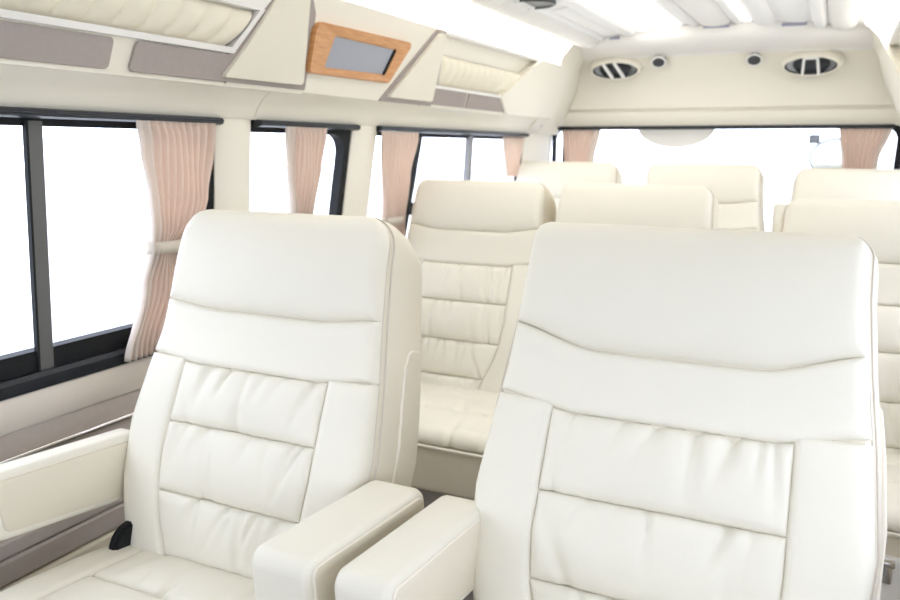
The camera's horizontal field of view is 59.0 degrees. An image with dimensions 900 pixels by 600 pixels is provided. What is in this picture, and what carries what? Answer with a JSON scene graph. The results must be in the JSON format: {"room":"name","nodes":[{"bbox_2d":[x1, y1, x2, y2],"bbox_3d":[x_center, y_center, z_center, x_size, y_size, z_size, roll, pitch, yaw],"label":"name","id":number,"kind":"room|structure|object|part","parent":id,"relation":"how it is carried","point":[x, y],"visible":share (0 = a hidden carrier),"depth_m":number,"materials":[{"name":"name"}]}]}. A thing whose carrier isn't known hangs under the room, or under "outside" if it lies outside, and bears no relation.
{"room":"vehicle interior","nodes":[
{"label":"vehicle interior","id":0,"kind":"room"},
{"bbox_2d":[416,488,474,599],"bbox_3d":[0.154,1.022,1.710,1.950,0.050,5.420,5,12,25],"label":"floor","id":1,"kind":"structure","parent":0,"point":[429,497],"depth_m":3.01,"materials":[{"name":"carpet"}]},
{"bbox_2d":[0,209,423,599],"bbox_3d":[-0.398,0.469,1.314,0.664,1.180,0.802,5,12,25],"label":"passenger seat","id":2,"kind":"object","parent":1,"relation":"on","point":[270,443],"visible":0.98,"depth_m":1.37,"materials":[{"name":"beige leather"}]},
{"bbox_3d":[-0.656,0.325,1.397,0.008,0.123,0.296,5,12,25],"label":"panel","id":3,"kind":"part","parent":2,"relation":"part of","materials":[{"name":"beige leather"}]},
{"bbox_3d":[-0.678,0.323,1.407,0.048,0.149,0.324,5,12,25],"label":"armrest","id":4,"kind":"part","parent":2,"relation":"part of","materials":[{"name":"beige leather"}]},
{"bbox_3d":[-0.485,0.494,1.206,0.330,0.048,0.140,5,12,25],"label":"seat panel","id":5,"kind":"part","parent":2,"relation":"part of","materials":[{"name":"beige leather"}]},
{"bbox_3d":[-0.427,0.483,1.327,0.330,0.051,0.131,5,12,25],"label":"seat panel","id":6,"kind":"part","parent":2,"relation":"part of","materials":[{"name":"beige leather"}]},
{"bbox_3d":[-0.390,0.415,1.392,0.310,0.117,0.071,5,12,25],"label":"quilted panel","id":7,"kind":"part","parent":2,"relation":"part of","materials":[{"name":"beige leather"}]},
{"bbox_3d":[-0.373,0.300,1.404,0.322,0.129,0.083,5,12,25],"label":"quilted panel","id":8,"kind":"part","parent":2,"relation":"part of","materials":[{"name":"beige leather"}]},
{"bbox_3d":[-0.355,0.185,1.419,0.320,0.114,0.078,5,12,25],"label":"quilted panel","id":9,"kind":"part","parent":2,"relation":"part of","materials":[{"name":"beige leather"}]},
{"bbox_3d":[-0.149,0.369,1.157,0.090,0.149,0.324,5,12,25],"label":"armrest","id":10,"kind":"part","parent":2,"relation":"part of","materials":[{"name":"beige leather"}]},
{"bbox_3d":[-0.108,0.373,1.138,0.008,0.123,0.296,5,12,25],"label":"panel","id":11,"kind":"part","parent":2,"relation":"part of","materials":[{"name":"beige leather"}]},
{"bbox_2d":[407,179,719,499],"bbox_3d":[0.203,0.260,2.358,1.053,1.186,0.802,5,12,25],"label":"seat","id":12,"kind":"object","parent":1,"relation":"on","point":[471,241],"visible":0.3,"depth_m":2.48,"materials":[{"name":"beige leather"}]},
{"bbox_3d":[0.139,0.412,2.253,0.996,0.128,0.478,5,12,25],"label":"seat","id":13,"kind":"part","parent":12,"relation":"part of","materials":[{"name":"leather"}]},
{"bbox_3d":[-0.004,0.285,2.519,0.232,0.094,0.063,5,12,25],"label":"quilted panel","id":14,"kind":"part","parent":12,"relation":"part of","materials":[{"name":"beige leather"}]},
{"bbox_3d":[0.073,0.349,2.101,0.836,0.048,0.185,5,12,25],"label":"seat panel","id":15,"kind":"part","parent":12,"relation":"part of","materials":[{"name":"beige leather"}]},
{"bbox_3d":[0.143,0.324,2.244,0.836,0.048,0.140,5,12,25],"label":"seat panel","id":16,"kind":"part","parent":12,"relation":"part of","materials":[{"name":"beige leather"}]},
{"bbox_3d":[0.201,0.313,2.365,0.836,0.051,0.131,5,12,25],"label":"seat panel","id":17,"kind":"part","parent":12,"relation":"part of","materials":[{"name":"beige leather"}]},
{"bbox_3d":[0.011,0.185,2.530,0.310,0.117,0.071,5,12,25],"label":"quilted panel","id":18,"kind":"part","parent":12,"relation":"part of","materials":[{"name":"beige leather"}]},
{"bbox_3d":[0.027,0.069,2.542,0.322,0.129,0.083,5,12,25],"label":"quilted panel","id":19,"kind":"part","parent":12,"relation":"part of","materials":[{"name":"beige leather"}]},
{"bbox_3d":[0.047,-0.052,2.559,0.320,0.127,0.082,5,12,25],"label":"quilted panel","id":20,"kind":"part","parent":12,"relation":"part of","materials":[{"name":"beige leather"}]},
{"bbox_2d":[335,222,886,599],"bbox_3d":[0.205,0.523,1.030,0.616,1.186,0.802,5,12,25],"label":"passenger seat","id":21,"kind":"object","parent":1,"relation":"on","point":[680,413],"visible":1,"depth_m":1.09,"materials":[{"name":"beige leather"}]},
{"bbox_3d":[-0.040,0.380,1.105,0.078,0.149,0.324,5,12,25],"label":"armrest","id":22,"kind":"part","parent":21,"relation":"part of","materials":[{"name":"beige leather"}]},
{"bbox_3d":[-0.004,0.383,1.089,0.008,0.123,0.296,5,12,25],"label":"panel","id":23,"kind":"part","parent":21,"relation":"part of","materials":[{"name":"beige leather"}]},
{"bbox_3d":[0.260,0.471,1.085,0.324,0.117,0.072,5,12,25],"label":"quilted panel","id":24,"kind":"part","parent":21,"relation":"part of","materials":[{"name":"beige leather"}]},
{"bbox_3d":[0.277,0.356,1.096,0.336,0.129,0.083,5,12,25],"label":"quilted panel","id":25,"kind":"part","parent":21,"relation":"part of","materials":[{"name":"beige leather"}]},
{"bbox_3d":[0.296,0.237,1.113,0.335,0.122,0.081,5,12,25],"label":"quilted panel","id":26,"kind":"part","parent":21,"relation":"part of","materials":[{"name":"beige leather"}]},
{"bbox_2d":[779,198,899,599],"bbox_3d":[1.014,0.354,1.973,0.547,1.162,0.812,5,12,25],"label":"passenger seat","id":27,"kind":"object","parent":1,"relation":"on","point":[876,222],"visible":0.21,"depth_m":2.05,"materials":[{"name":"beige leather"}]},
{"bbox_3d":[1.087,0.074,2.074,0.320,0.127,0.082,5,12,25],"label":"quilted panel","id":28,"kind":"part","parent":27,"relation":"part of","materials":[{"name":"beige leather"}]},
{"bbox_3d":[1.068,0.196,2.057,0.322,0.129,0.083,5,12,25],"label":"quilted panel","id":29,"kind":"part","parent":27,"relation":"part of","materials":[{"name":"beige leather"}]},
{"bbox_3d":[1.051,0.311,2.045,0.310,0.117,0.071,5,12,25],"label":"quilted panel","id":30,"kind":"part","parent":27,"relation":"part of","materials":[{"name":"beige leather"}]},
{"bbox_3d":[0.952,0.493,1.870,0.490,0.128,0.478,5,12,25],"label":"seat","id":31,"kind":"part","parent":27,"relation":"part of","materials":[{"name":"leather"}]},
{"bbox_3d":[0.886,0.430,1.718,0.330,0.048,0.185,5,12,25],"label":"seat panel","id":32,"kind":"part","parent":27,"relation":"part of","materials":[{"name":"beige leather"}]},
{"bbox_3d":[0.956,0.405,1.862,0.330,0.048,0.140,5,12,25],"label":"seat panel","id":33,"kind":"part","parent":27,"relation":"part of","materials":[{"name":"beige leather"}]},
{"bbox_3d":[1.014,0.394,1.982,0.330,0.051,0.131,5,12,25],"label":"seat panel","id":34,"kind":"part","parent":27,"relation":"part of","materials":[{"name":"beige leather"}]},
{"bbox_3d":[1.036,0.412,2.033,0.232,0.094,0.063,5,12,25],"label":"quilted panel","id":35,"kind":"part","parent":27,"relation":"part of","materials":[{"name":"beige leather"}]},
{"bbox_3d":[0.971,0.639,3.424,1.960,0.064,1.250,5,12,25],"label":"step","id":36,"kind":"structure","parent":1,"relation":"on","visible":0},
{"bbox_2d":[516,161,622,216],"bbox_3d":[0.400,-0.001,3.421,0.547,1.162,0.802,5,12,25],"label":"passenger seat","id":37,"kind":"object","parent":36,"relation":"on","point":[554,175],"visible":0.13,"depth_m":3.52,"materials":[{"name":"beige leather"}]},
{"bbox_2d":[645,163,764,230],"bbox_3d":[0.929,0.051,3.172,0.547,1.162,0.802,5,12,25],"label":"passenger seat","id":38,"kind":"object","parent":36,"relation":"on","point":[738,189],"visible":0.1,"depth_m":3.23,"materials":[{"name":"beige leather"}]},
{"bbox_2d":[771,168,899,231],"bbox_3d":[1.445,0.112,2.931,0.573,1.162,0.802,5,12,25],"label":"passenger seat","id":39,"kind":"object","parent":36,"relation":"on","point":[808,183],"visible":0.1,"depth_m":3.05,"materials":[{"name":"beige leather"}]},
{"bbox_3d":[1.327,-0.228,3.215,0.060,0.322,0.070,5,12,25],"label":"folded armrest","id":40,"kind":"part","parent":39,"relation":"part of","materials":[{"name":"beige leather"}]},
{"bbox_2d":[462,0,869,48],"bbox_3d":[0.069,-0.754,1.246,1.185,0.117,5.120,5,12,25],"label":"ceiling","id":41,"kind":"structure","parent":0,"point":[581,23],"depth_m":3.02,"materials":[{"name":"white plastic"}]},
{"bbox_2d":[346,0,572,64],"bbox_3d":[-0.511,-0.731,1.478,0.108,0.138,5.020,5,12,25],"label":"light","id":42,"kind":"object","parent":41,"relation":"attached to","point":[460,17],"visible":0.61,"depth_m":2.71,"materials":[{"name":"white plastic"}]},
{"bbox_2d":[514,0,555,9],"bbox_3d":[0.280,-1.022,2.741,0.172,0.016,0.172,5,12,25],"label":"ceiling vent","id":43,"kind":"object","parent":41,"relation":"in","point":[538,4],"visible":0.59,"depth_m":2.73,"materials":[{"name":"grey plastic"}]},
{"bbox_2d":[525,2,550,6],"bbox_3d":[0.280,-1.023,2.741,0.148,0.006,0.148,5,12,25],"label":"grille","id":44,"kind":"object","parent":43,"relation":"attached to","point":[535,4],"depth_m":2.75,"materials":[{"name":"grey plastic"}]},
{"bbox_3d":[0.570,-1.132,3.251,0.070,0.016,0.770,5,12,25],"label":"channel panel","id":45,"kind":"part","parent":41,"relation":"part of","materials":[{"name":"white plastic"}]},
{"bbox_2d":[587,0,680,30],"bbox_3d":[0.294,-0.957,2.216,0.182,0.024,2.900,5,12,25],"label":"recessed light","id":46,"kind":"object","parent":41,"relation":"in","point":[641,15],"visible":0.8,"depth_m":3.12,"materials":[{"name":"white plastic"}]},
{"bbox_2d":[728,0,750,20],"bbox_3d":[0.620,-0.933,2.061,0.030,0.011,2.900,5,12,25],"label":"recessed light","id":47,"kind":"object","parent":41,"relation":"in","point":[735,4],"visible":1,"depth_m":3.08,"materials":[{"name":"white plastic"}]},
{"bbox_3d":[1.246,-1.083,2.929,0.120,0.018,0.770,5,12,25],"label":"channel panel","id":48,"kind":"part","parent":41,"relation":"part of","materials":[{"name":"white plastic"}]},
{"bbox_2d":[865,0,899,44],"bbox_3d":[0.618,-0.623,0.946,0.108,0.138,5.020,5,12,25],"label":"light","id":49,"kind":"object","parent":41,"relation":"attached to","point":[882,17],"visible":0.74,"depth_m":2.65,"materials":[{"name":"white plastic"}]},
{"bbox_2d":[562,50,899,125],"bbox_3d":[1.254,-0.970,3.699,1.600,0.320,0.238,5,12,25],"label":"panel","id":50,"kind":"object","parent":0,"point":[714,89],"depth_m":3.63,"materials":[{"name":"white plastic"}]},
{"bbox_2d":[527,45,583,134],"bbox_3d":[0.522,-1.026,3.865,0.330,0.434,0.480,5,12,25],"label":"trim","id":51,"kind":"structure","parent":50,"relation":"attached to","point":[573,58],"depth_m":3.83,"materials":[{"name":"white plastic"}]},
{"bbox_2d":[590,58,642,79],"bbox_3d":[0.785,-1.100,3.768,0.250,0.112,0.098,4,12,19],"label":"air vent","id":52,"kind":"object","parent":50,"relation":"in","point":[607,68],"visible":0.99,"depth_m":3.76,"materials":[{"name":"white plastic"}]},
{"bbox_3d":[0.712,-1.093,3.781,0.046,0.062,0.016,4,37,18],"label":"blade","id":53,"kind":"part","parent":52,"relation":"part of","materials":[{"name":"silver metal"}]},
{"bbox_3d":[0.851,-1.084,3.735,0.046,0.062,0.016,4,37,18],"label":"blade","id":54,"kind":"part","parent":52,"relation":"part of","materials":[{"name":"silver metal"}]},
{"bbox_2d":[651,56,665,67],"bbox_3d":[0.964,-1.100,3.674,0.070,0.058,0.050,5,12,22],"label":"spot lamp","id":55,"kind":"object","parent":50,"relation":"attached to","point":[658,61],"visible":1,"depth_m":3.66,"materials":[{"name":"white plastic"}]},
{"bbox_2d":[557,124,895,129],"bbox_3d":[1.217,-0.801,3.696,1.495,0.018,0.020,5,12,25],"label":"rail","id":56,"kind":"object","parent":50,"relation":"attached to","point":[834,126],"visible":1,"depth_m":3.65,"materials":[{"name":"black"}]},
{"bbox_2d":[562,130,599,161],"bbox_3d":[0.654,-0.612,4.025,0.198,0.492,0.038,5,12,25],"label":"curtain","id":57,"kind":"object","parent":56,"relation":"hanging from","point":[578,145],"visible":0.34,"depth_m":3.99,"materials":[{"name":"pink fabric"}]},
{"bbox_2d":[839,128,892,168],"bbox_3d":[1.796,-0.503,3.487,0.204,0.492,0.038,5,12,25],"label":"curtain","id":58,"kind":"object","parent":56,"relation":"hanging from","point":[861,148],"visible":0.38,"depth_m":3.46,"materials":[{"name":"pink fabric"}]},
{"bbox_2d":[581,21,873,61],"bbox_3d":[1.226,-1.160,3.601,1.320,0.125,0.372,5,12,25],"label":"trim","id":59,"kind":"structure","parent":50,"relation":"attached to","point":[745,37],"depth_m":3.45,"materials":[{"name":"white plastic"}]},
{"bbox_2d":[746,53,762,65],"bbox_3d":[1.337,-1.058,3.499,0.070,0.058,0.050,5,12,22],"label":"spot lamp","id":60,"kind":"object","parent":50,"relation":"attached to","point":[754,59],"visible":1,"depth_m":3.49,"materials":[{"name":"white plastic"}]},
{"bbox_2d":[781,50,844,75],"bbox_3d":[1.549,-1.017,3.409,0.250,0.112,0.098,7,13,30],"label":"air vent","id":61,"kind":"object","parent":50,"relation":"in","point":[814,62],"visible":1,"depth_m":3.40,"materials":[{"name":"white plastic"}]},
{"bbox_3d":[1.479,-1.014,3.437,0.046,0.062,0.016,7,38,30],"label":"blade","id":62,"kind":"part","parent":61,"relation":"part of","materials":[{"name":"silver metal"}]},
{"bbox_3d":[1.606,-0.999,3.365,0.046,0.062,0.016,7,38,30],"label":"blade","id":63,"kind":"part","parent":61,"relation":"part of","materials":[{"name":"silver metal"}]},
{"bbox_2d":[870,28,899,117],"bbox_3d":[1.847,-0.900,3.240,0.330,0.434,0.480,5,12,25],"label":"trim","id":64,"kind":"structure","parent":50,"relation":"attached to","point":[877,42],"depth_m":3.24,"materials":[{"name":"white plastic"}]},
{"bbox_3d":[-0.693,0.521,1.963,0.082,0.832,5.300,5,12,25],"label":"wall","id":65,"kind":"structure","parent":0,"visible":0},
{"bbox_2d":[0,527,117,591],"bbox_3d":[-0.663,0.656,1.962,0.020,0.367,5.280,5,12,25],"label":"trim","id":66,"kind":"structure","parent":65,"relation":"attached to","point":[103,540],"depth_m":1.66,"materials":[{"name":"plastic"}]},
{"bbox_2d":[0,499,123,561],"bbox_3d":[-0.663,0.404,1.914,0.018,0.035,5.280,5,12,25],"label":"trim","id":67,"kind":"structure","parent":65,"relation":"attached to","point":[9,547],"depth_m":1.58,"materials":[{"name":"grey plastic"}]},
{"bbox_2d":[0,501,124,587],"bbox_3d":[-0.662,0.448,1.923,0.019,0.050,5.280,5,12,25],"label":"trim","id":68,"kind":"structure","parent":65,"relation":"attached to","point":[27,561],"depth_m":1.63,"materials":[{"name":"beige plastic"}]},
{"bbox_2d":[0,411,133,463],"bbox_3d":[-0.661,0.235,1.881,0.020,0.012,5.280,5,12,25],"label":"trim","id":69,"kind":"structure","parent":65,"relation":"attached to","point":[122,418],"depth_m":1.63,"materials":[{"name":"silver metal"}]},
{"bbox_2d":[0,388,141,460],"bbox_3d":[-0.664,0.264,1.888,0.014,0.165,5.280,5,12,25],"label":"trim","id":70,"kind":"structure","parent":65,"relation":"attached to","point":[28,438],"depth_m":1.63,"materials":[{"name":"grey fabric"}]},
{"bbox_2d":[0,356,152,435],"bbox_3d":[-0.664,0.149,1.867,0.032,0.066,5.280,5,12,25],"label":"trim","id":71,"kind":"structure","parent":65,"relation":"attached to","point":[19,412],"depth_m":1.61,"materials":[{"name":"beige plastic"}]},
{"bbox_2d":[214,118,250,210],"bbox_3d":[-0.558,-0.184,2.011,0.080,0.550,0.129,5,12,25],"label":"trim","id":72,"kind":"structure","parent":65,"relation":"attached to","point":[232,140],"depth_m":1.96,"materials":[{"name":"white plastic"}]},
{"bbox_2d":[0,64,536,400],"bbox_3d":[-0.695,-0.171,1.692,0.190,0.628,5.050,5,12,25],"label":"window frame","id":73,"kind":"structure","parent":65,"relation":"in","point":[48,363],"depth_m":1.61,"materials":[{"name":"plastic"}]},
{"bbox_3d":[-0.887,0.186,1.395,0.034,0.032,1.340,5,12,25],"label":"sill","id":74,"kind":"part","parent":73,"relation":"part of","materials":[{"name":"black"}]},
{"bbox_3d":[-0.827,-0.313,1.306,0.030,0.018,1.300,5,12,25],"label":"curtain rail","id":75,"kind":"part","parent":73,"relation":"part of","materials":[{"name":"grey metal"}]},
{"bbox_2d":[124,120,215,361],"bbox_3d":[-0.621,-0.139,1.776,0.059,0.506,0.284,6,12,27],"label":"curtain","id":76,"kind":"object","parent":73,"relation":"hanging from","point":[177,158],"visible":0.88,"depth_m":1.75,"materials":[{"name":"pink fabric"}]},
{"bbox_2d":[0,0,571,118],"bbox_3d":[-0.583,-0.553,1.548,0.156,0.238,5.020,5,12,25],"label":"panel","id":77,"kind":"object","parent":65,"relation":"attached to","point":[262,45],"visible":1,"depth_m":1.80,"materials":[{"name":"white plastic"}]},
{"bbox_3d":[-0.286,-0.670,2.156,0.126,0.227,0.895,5,12,25],"label":"plate","id":78,"kind":"part","parent":77,"relation":"part of","materials":[{"name":"white plastic"}]},
{"bbox_2d":[305,22,410,82],"bbox_3d":[-0.248,-0.670,2.189,0.067,0.122,0.486,5,12,25],"label":"wall monitor","id":79,"kind":"object","parent":77,"relation":"on","point":[333,50],"visible":0.97,"depth_m":2.15,"materials":[{"name":"brown wood"}]},
{"bbox_3d":[0.356,-0.915,3.453,0.137,0.228,0.710,5,12,25],"label":"plate","id":80,"kind":"part","parent":77,"relation":"part of","materials":[{"name":"white plastic"}]},
{"bbox_2d":[212,119,360,214],"bbox_3d":[-0.443,-0.223,2.220,0.099,0.535,0.621,5,12,25],"label":"window","id":81,"kind":"structure","parent":65,"relation":"in","point":[341,138],"depth_m":2.40,"materials":[{"name":"black metal"}]},
{"bbox_2d":[285,126,326,213],"bbox_3d":[-0.407,-0.225,2.220,0.063,0.502,0.184,5,12,25],"label":"curtain","id":82,"kind":"object","parent":81,"relation":"hanging from","point":[304,146],"visible":0.47,"depth_m":2.17,"materials":[{"name":"pink fabric"}]},
{"bbox_3d":[-0.384,-0.485,2.211,0.030,0.018,0.465,5,12,25],"label":"curtain rail","id":83,"kind":"part","parent":81,"relation":"part of","materials":[{"name":"grey metal"}]},
{"bbox_2d":[342,125,376,216],"bbox_3d":[-0.309,-0.281,2.518,0.080,0.550,0.224,5,12,25],"label":"trim","id":84,"kind":"structure","parent":65,"relation":"attached to","point":[362,141],"depth_m":2.48,"materials":[{"name":"white plastic"}]},
{"bbox_2d":[376,126,529,236],"bbox_3d":[0.009,-0.398,3.143,0.099,0.535,1.547,5,12,25],"label":"window","id":85,"kind":"structure","parent":65,"relation":"in","point":[469,139],"depth_m":2.98,"materials":[{"name":"black metal"}]},
{"bbox_2d":[381,131,418,235],"bbox_3d":[-0.178,-0.312,2.684,0.059,0.500,0.244,5,12,25],"label":"curtain","id":86,"kind":"object","parent":85,"relation":"hanging from","point":[398,149],"visible":0.54,"depth_m":2.63,"materials":[{"name":"pink fabric"}]},
{"bbox_3d":[-0.005,-0.400,3.154,0.063,0.534,1.540,5,12,25],"label":"frame","id":87,"kind":"part","parent":85,"relation":"part of","materials":[{"name":"black metal"}]},
{"bbox_3d":[0.066,-0.659,3.130,0.030,0.018,1.350,5,12,25],"label":"curtain rail","id":88,"kind":"part","parent":85,"relation":"part of","materials":[{"name":"grey metal"}]},
{"bbox_2d":[502,136,522,176],"bbox_3d":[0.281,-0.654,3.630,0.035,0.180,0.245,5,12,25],"label":"curtain","id":89,"kind":"object","parent":85,"relation":"hanging from","point":[512,146],"visible":0.98,"depth_m":3.62,"materials":[{"name":"pink fabric"}]},
{"bbox_2d":[513,134,551,180],"bbox_3d":[0.409,-0.558,3.986,0.080,0.550,0.400,5,12,25],"label":"trim","id":90,"kind":"structure","parent":65,"relation":"attached to","point":[536,147],"depth_m":3.90,"materials":[{"name":"white plastic"}]},
{"bbox_3d":[1.260,0.142,3.936,1.860,0.850,0.085,5,12,25],"label":"wall","id":91,"kind":"structure","parent":0,"visible":0},
{"bbox_2d":[552,125,899,168],"bbox_3d":[1.240,-0.547,3.801,1.580,0.565,0.040,5,12,25],"label":"window","id":92,"kind":"structure","parent":91,"relation":"in","point":[896,165],"depth_m":3.45,"materials":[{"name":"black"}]},
{"bbox_2d":[639,129,714,147],"bbox_3d":[1.083,-0.781,3.821,0.360,0.098,0.018,5,12,25],"label":"brake light cover","id":93,"kind":"object","parent":92,"relation":"attached to","point":[665,138],"visible":0.89,"depth_m":3.81,"materials":[{"name":"white plastic"}]},
{"bbox_2d":[808,135,841,168],"bbox_3d":[1.766,-0.651,3.626,0.250,0.200,0.120,5,12,25],"label":"mirror","id":94,"kind":"object","parent":92,"relation":"attached to","point":[827,153],"visible":0.46,"depth_m":3.68,"materials":[{"name":"silver metal"}]},
{"bbox_3d":[0.350,-0.112,-0.009,0.190,0.094,2.925,5,12,25],"label":"trim","id":95,"kind":"structure","parent":0,"visible":0},
{"bbox_2d":[878,17,899,114],"bbox_3d":[0.689,-0.432,0.948,0.156,0.238,5.020,5,12,25],"label":"console","id":96,"kind":"object","parent":95,"relation":"attached to","point":[889,55],"visible":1,"depth_m":2.79,"materials":[{"name":"white plastic"}]},
{"label":"outside","id":97,"kind":"structure","parent":0,"visible":0},
{"bbox_2d":[0,166,793,354],"bbox_3d":[-0.009,1.935,0.371,120.000,0.100,120.000,5,12,25],"label":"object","id":98,"kind":"structure","parent":97,"point":[98,219],"depth_m":17.97,"materials":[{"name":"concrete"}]}
]}

